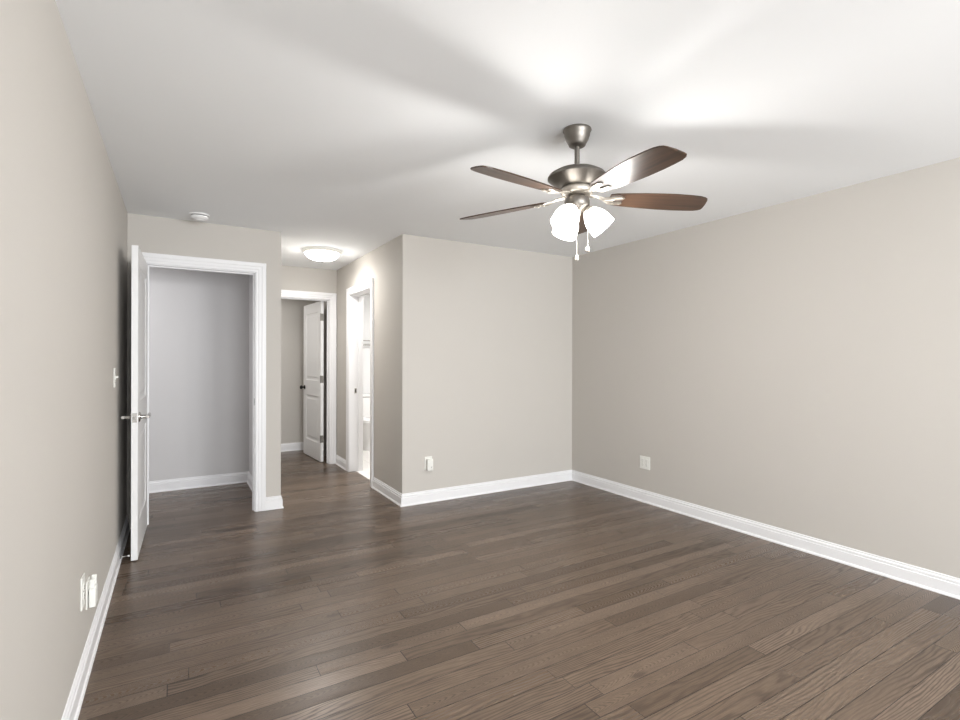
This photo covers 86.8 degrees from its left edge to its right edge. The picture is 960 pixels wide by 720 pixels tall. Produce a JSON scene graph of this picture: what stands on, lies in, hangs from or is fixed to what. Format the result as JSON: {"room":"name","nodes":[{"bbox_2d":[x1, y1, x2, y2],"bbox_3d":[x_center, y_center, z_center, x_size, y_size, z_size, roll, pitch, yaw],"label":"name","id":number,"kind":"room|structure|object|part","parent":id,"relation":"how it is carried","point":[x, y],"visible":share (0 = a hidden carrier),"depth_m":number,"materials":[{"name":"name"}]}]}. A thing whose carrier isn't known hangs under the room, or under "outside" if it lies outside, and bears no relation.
{"room":"empty bedroom","nodes":[
{"label":"empty bedroom","id":0,"kind":"room"},
{"bbox_2d":[0,0,126,719],"bbox_3d":[-0.735,0.093,0.470,0.120,2.440,8.200,0,0,-31],"label":"wall","id":1,"kind":"structure","parent":0,"point":[63,212],"depth_m":1.55,"materials":[{"name":"beige paint"}]},
{"bbox_2d":[80,573,84,610],"bbox_3d":[-1.611,0.942,2.062,0.010,0.130,0.074,0,0,-31],"label":"outlet","id":2,"kind":"object","parent":1,"relation":"attached to","point":[82,580],"visible":1,"depth_m":2.04,"materials":[{"name":"white plastic"}]},
{"bbox_2d":[86,576,89,609],"bbox_3d":[-1.683,1.002,2.182,0.010,0.118,0.074,0,0,-31],"label":"outlet","id":3,"kind":"object","parent":1,"relation":"attached to","point":[88,579],"visible":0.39,"depth_m":2.15,"materials":[{"name":"white plastic"}]},
{"bbox_2d":[89,574,97,607],"bbox_3d":[-1.668,0.997,2.191,0.024,0.120,0.068,0,0,-31],"label":"plug","id":4,"kind":"object","parent":3,"relation":"attached to","point":[93,586],"visible":1,"depth_m":2.16,"materials":[{"name":"white plastic"}]},
{"bbox_2d":[61,515,129,719],"bbox_3d":[-0.676,1.258,0.506,0.022,0.110,7.960,0,0,-31],"label":"baseboard","id":5,"kind":"structure","parent":1,"relation":"attached to","point":[72,709],"depth_m":2.28,"materials":[{"name":"white paint"}]},
{"bbox_2d":[113,368,117,386],"bbox_3d":[-2.227,0.110,3.108,0.020,0.118,0.074,0,0,-31],"label":"light switch","id":6,"kind":"object","parent":1,"relation":"attached to","point":[114,369],"visible":1,"depth_m":3.08,"materials":[{"name":"white plastic"}]},
{"bbox_3d":[-2.233,0.110,3.105,0.006,0.118,0.074,0,0,-31],"label":"wall plate","id":7,"kind":"part","parent":6,"relation":"part of","materials":[{"name":"white plastic"}]},
{"bbox_2d":[149,267,248,480],"bbox_3d":[-3.908,0.087,4.667,3.270,2.440,0.120,0,0,-31],"label":"wall","id":8,"kind":"structure","parent":0,"point":[199,320],"depth_m":5.20,"materials":[{"name":"grey paint"}]},
{"bbox_2d":[149,471,248,492],"bbox_3d":[-3.876,1.252,4.605,3.264,0.110,0.022,0,0,-31],"label":"baseboard","id":9,"kind":"structure","parent":8,"relation":"attached to","point":[240,477],"depth_m":5.19,"materials":[{"name":"white paint"}]},
{"bbox_2d":[127,213,280,528],"bbox_3d":[-2.272,0.090,4.257,1.120,2.440,0.120,0,0,-31],"label":"wall","id":10,"kind":"structure","parent":0,"point":[152,234],"depth_m":4.29,"materials":[{"name":"beige paint"}]},
{"bbox_2d":[121,245,150,560],"bbox_3d":[-2.428,0.280,3.628,0.166,2.044,0.785,0,0,-29],"label":"door","id":11,"kind":"structure","parent":10,"relation":"in","point":[138,416],"depth_m":3.30,"materials":[{"name":"white paint"}]},
{"bbox_3d":[-2.240,0.378,3.294,0.026,0.060,0.002,0,0,-29],"label":"latch plate","id":12,"kind":"part","parent":11,"relation":"part of","materials":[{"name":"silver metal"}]},
{"bbox_3d":[-2.427,0.280,3.627,0.036,2.044,0.762,0,0,-29],"label":"panel","id":13,"kind":"part","parent":11,"relation":"part of","materials":[{"name":"white paint"}]},
{"bbox_3d":[-2.232,0.378,3.370,0.052,0.066,0.066,0,0,-29],"label":"handle","id":14,"kind":"part","parent":11,"relation":"part of","materials":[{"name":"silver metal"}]},
{"bbox_2d":[142,252,265,524],"bbox_3d":[-2.308,0.237,4.236,0.953,2.146,0.160,0,0,-31],"label":"trim","id":15,"kind":"structure","parent":10,"relation":"attached to","point":[258,270],"depth_m":4.39,"materials":[{"name":"white paint"}]},
{"bbox_2d":[266,495,283,510],"bbox_3d":[-1.801,1.256,4.457,0.147,0.110,0.022,0,0,-31],"label":"baseboard","id":16,"kind":"structure","parent":10,"relation":"attached to","point":[274,502],"depth_m":4.45,"materials":[{"name":"white paint"}]},
{"bbox_2d":[249,275,252,475],"bbox_3d":[-2.201,0.090,4.992,0.006,2.440,1.070,0,0,-31],"label":"wall","id":17,"kind":"structure","parent":0,"point":[250,276],"depth_m":5.33,"materials":[{"name":"grey paint"}]},
{"bbox_2d":[247,472,251,490],"bbox_3d":[-2.220,1.255,4.992,0.022,0.110,1.054,0,0,-31],"label":"baseboard","id":18,"kind":"structure","parent":17,"relation":"attached to","point":[249,482],"depth_m":5.28,"materials":[{"name":"white paint"}]},
{"bbox_2d":[281,265,336,429],"bbox_3d":[-2.302,0.090,6.207,1.065,2.440,0.120,0,0,-31],"label":"wall","id":19,"kind":"structure","parent":0,"point":[292,278],"depth_m":6.26,"materials":[{"name":"beige paint"}]},
{"bbox_2d":[281,290,336,463],"bbox_3d":[-2.262,0.237,6.231,0.956,2.146,0.160,0,0,-31],"label":"trim","id":20,"kind":"structure","parent":19,"relation":"attached to","point":[331,298],"depth_m":6.39,"materials":[{"name":"white paint"}]},
{"bbox_2d":[300,301,323,461],"bbox_3d":[-2.222,0.277,6.770,0.170,2.043,0.774,0,0,-35],"label":"door","id":21,"kind":"structure","parent":19,"relation":"in","point":[313,386],"depth_m":6.70,"materials":[{"name":"white paint"}]},
{"bbox_2d":[281,295,369,443],"bbox_3d":[-2.499,0.090,7.498,4.050,2.440,0.120,0,0,-31],"label":"wall","id":22,"kind":"structure","parent":0,"point":[292,311],"depth_m":7.32,"materials":[{"name":"beige paint"}]},
{"bbox_2d":[281,442,302,451],"bbox_3d":[-3.137,1.253,7.037,1.645,0.110,0.022,0,0,-31],"label":"baseboard","id":23,"kind":"structure","parent":22,"relation":"attached to","point":[287,446],"depth_m":7.29,"materials":[{"name":"white paint"}]},
{"bbox_2d":[315,237,397,489],"bbox_3d":[-1.531,0.092,6.099,0.150,2.440,3.275,0,0,-31],"label":"wall","id":24,"kind":"structure","parent":0,"point":[380,264],"depth_m":5.07,"materials":[{"name":"beige paint"}]},
{"bbox_2d":[335,455,345,470],"bbox_3d":[-1.702,1.256,6.215,0.022,0.110,0.484,0,0,-31],"label":"baseboard","id":25,"kind":"structure","parent":24,"relation":"attached to","point":[340,462],"depth_m":6.20,"materials":[{"name":"white paint"}]},
{"bbox_2d":[346,278,373,486],"bbox_3d":[-1.264,0.239,5.652,0.190,2.146,0.929,0,0,-31],"label":"trim","id":26,"kind":"structure","parent":24,"relation":"attached to","point":[355,294],"depth_m":5.95,"materials":[{"name":"white paint"}]},
{"bbox_2d":[371,477,401,506],"bbox_3d":[-0.899,1.258,4.868,0.022,0.110,0.794,0,0,-31],"label":"baseboard","id":27,"kind":"structure","parent":24,"relation":"attached to","point":[379,486],"depth_m":4.83,"materials":[{"name":"white paint"}]},
{"bbox_2d":[397,234,571,493],"bbox_3d":[0.127,0.095,5.112,1.985,2.440,0.120,0,0,-31],"label":"wall","id":28,"kind":"structure","parent":0,"point":[484,349],"depth_m":4.97,"materials":[{"name":"beige paint"}]},
{"bbox_2d":[401,470,571,506],"bbox_3d":[0.151,1.260,5.045,2.007,0.110,0.022,0,0,-31],"label":"baseboard","id":29,"kind":"structure","parent":28,"relation":"attached to","point":[428,496],"depth_m":4.97,"materials":[{"name":"white paint"}]},
{"bbox_2d":[55,0,959,269],"bbox_3d":[-0.659,-1.176,2.202,6.560,0.100,11.100,0,0,-31],"label":"ceiling","id":30,"kind":"structure","parent":0,"point":[352,127],"depth_m":2.24,"materials":[{"name":"paint"}]},
{"bbox_2d":[189,212,209,221],"bbox_3d":[-2.186,-1.105,3.958,0.142,0.050,0.142,0,0,-31],"label":"smoke detector","id":31,"kind":"object","parent":30,"relation":"attached to","point":[197,216],"visible":1,"depth_m":3.92,"materials":[{"name":"plastic"}]},
{"bbox_2d":[302,246,341,261],"bbox_3d":[-1.632,-1.067,5.255,0.400,0.123,0.400,0,0,-31],"label":"ceiling light","id":32,"kind":"object","parent":30,"relation":"attached to","point":[317,253],"visible":1,"depth_m":5.14,"materials":[{"name":"white glass"}]},
{"bbox_2d":[460,124,706,260],"bbox_3d":[0.479,-0.797,2.448,1.255,0.653,1.244,0,0,-31],"label":"ceiling fan","id":33,"kind":"object","parent":30,"relation":"hanging from","point":[576,182],"visible":1,"depth_m":2.42,"materials":[{"name":"silver metal"}]},
{"bbox_3d":[0.126,-0.786,2.698,0.500,0.006,0.145,-1,12,31],"label":"blade","id":34,"kind":"part","parent":33,"relation":"part of","materials":[{"name":"brown wood"}]},
{"bbox_3d":[0.166,-0.785,2.220,0.500,0.006,0.145,-1,14,-41],"label":"blade","id":35,"kind":"part","parent":33,"relation":"part of","materials":[{"name":"brown wood"}]},
{"bbox_3d":[0.409,-0.671,2.402,0.141,0.144,0.130,0,0,-31],"label":"lamp shade","id":36,"kind":"part","parent":33,"relation":"part of","materials":[{"name":"white glass"}]},
{"bbox_3d":[0.440,-0.671,2.586,0.128,0.144,0.142,0,0,-31],"label":"lamp shade","id":37,"kind":"part","parent":33,"relation":"part of","materials":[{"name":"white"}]},
{"bbox_3d":[0.419,-0.686,2.415,0.072,0.080,0.054,0,0,-31],"label":"bulb","id":38,"kind":"part","parent":33,"relation":"part of","materials":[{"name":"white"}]},
{"bbox_3d":[0.568,-0.785,2.884,0.145,0.006,0.500,-13,-4,13],"label":"blade","id":39,"kind":"part","parent":33,"relation":"part of","materials":[{"name":"brown wood"}]},
{"bbox_3d":[0.583,-0.670,2.467,0.138,0.144,0.135,0,0,-31],"label":"lamp shade","id":40,"kind":"part","parent":33,"relation":"part of","materials":[{"name":"white glass"}]},
{"bbox_3d":[0.633,-0.784,2.110,0.145,0.006,0.500,14,-4,-23],"label":"blade","id":41,"kind":"part","parent":33,"relation":"part of","materials":[{"name":"brown wood"}]},
{"bbox_3d":[0.881,-0.784,2.520,0.500,0.006,0.145,1,-13,-5],"label":"blade","id":42,"kind":"part","parent":33,"relation":"part of","materials":[{"name":"brown wood"}]},
{"bbox_2d":[78,450,959,719],"bbox_3d":[-0.664,1.364,2.202,6.560,0.100,11.100,0,0,-31],"label":"floor","id":43,"kind":"structure","parent":0,"point":[567,600],"depth_m":2.58,"materials":[{"name":"brown wood"}]},
{"bbox_2d":[363,394,369,450],"bbox_3d":[-1.661,0.919,7.505,0.500,0.785,0.693,0,0,-31],"label":"toilet","id":44,"kind":"object","parent":43,"relation":"on","point":[366,397],"visible":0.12,"depth_m":7.36,"materials":[{"name":"ceramic"}]},
{"bbox_3d":[-1.788,0.739,7.720,0.470,0.345,0.180,0,0,-31],"label":"tank","id":45,"kind":"part","parent":44,"relation":"part of","materials":[{"name":"ceramic"}]},
{"bbox_3d":[-1.620,0.874,7.438,0.376,0.025,0.524,0,0,-31],"label":"seat lid","id":46,"kind":"part","parent":44,"relation":"part of","materials":[{"name":"ceramic"}]},
{"bbox_3d":[-1.635,1.112,7.462,0.368,0.400,0.580,0,0,-31],"label":"bowl","id":47,"kind":"part","parent":44,"relation":"part of","materials":[{"name":"ceramic"}]},
{"bbox_2d":[572,157,959,577],"bbox_3d":[2.104,0.099,3.852,0.120,2.440,11.100,0,0,-31],"label":"wall","id":48,"kind":"structure","parent":0,"point":[794,365],"depth_m":3.56,"materials":[{"name":"beige paint"}]},
{"bbox_2d":[640,455,649,469],"bbox_3d":[1.523,0.953,4.696,0.010,0.118,0.118,0,0,-31],"label":"outlet","id":49,"kind":"object","parent":48,"relation":"attached to","point":[644,461],"visible":1,"depth_m":4.69,"materials":[{"name":"white plastic"}]},
{"bbox_2d":[572,470,959,599],"bbox_3d":[2.910,1.266,2.357,0.022,0.110,7.465,0,0,-31],"label":"baseboard","id":50,"kind":"structure","parent":48,"relation":"attached to","point":[930,580],"depth_m":3.54,"materials":[{"name":"white paint"}]},
{"bbox_3d":[-0.475,0.952,4.678,0.074,0.118,0.010,0,0,-31],"label":"outlet","id":51,"kind":"object","parent":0,"visible":0},
{"bbox_2d":[426,459,432,470],"bbox_3d":[-0.461,0.964,4.658,0.056,0.104,0.040,0,0,-31],"label":"plug","id":52,"kind":"object","parent":51,"relation":"attached to","point":[429,462],"visible":1,"depth_m":4.64,"materials":[{"name":"white plastic"}]}
]}

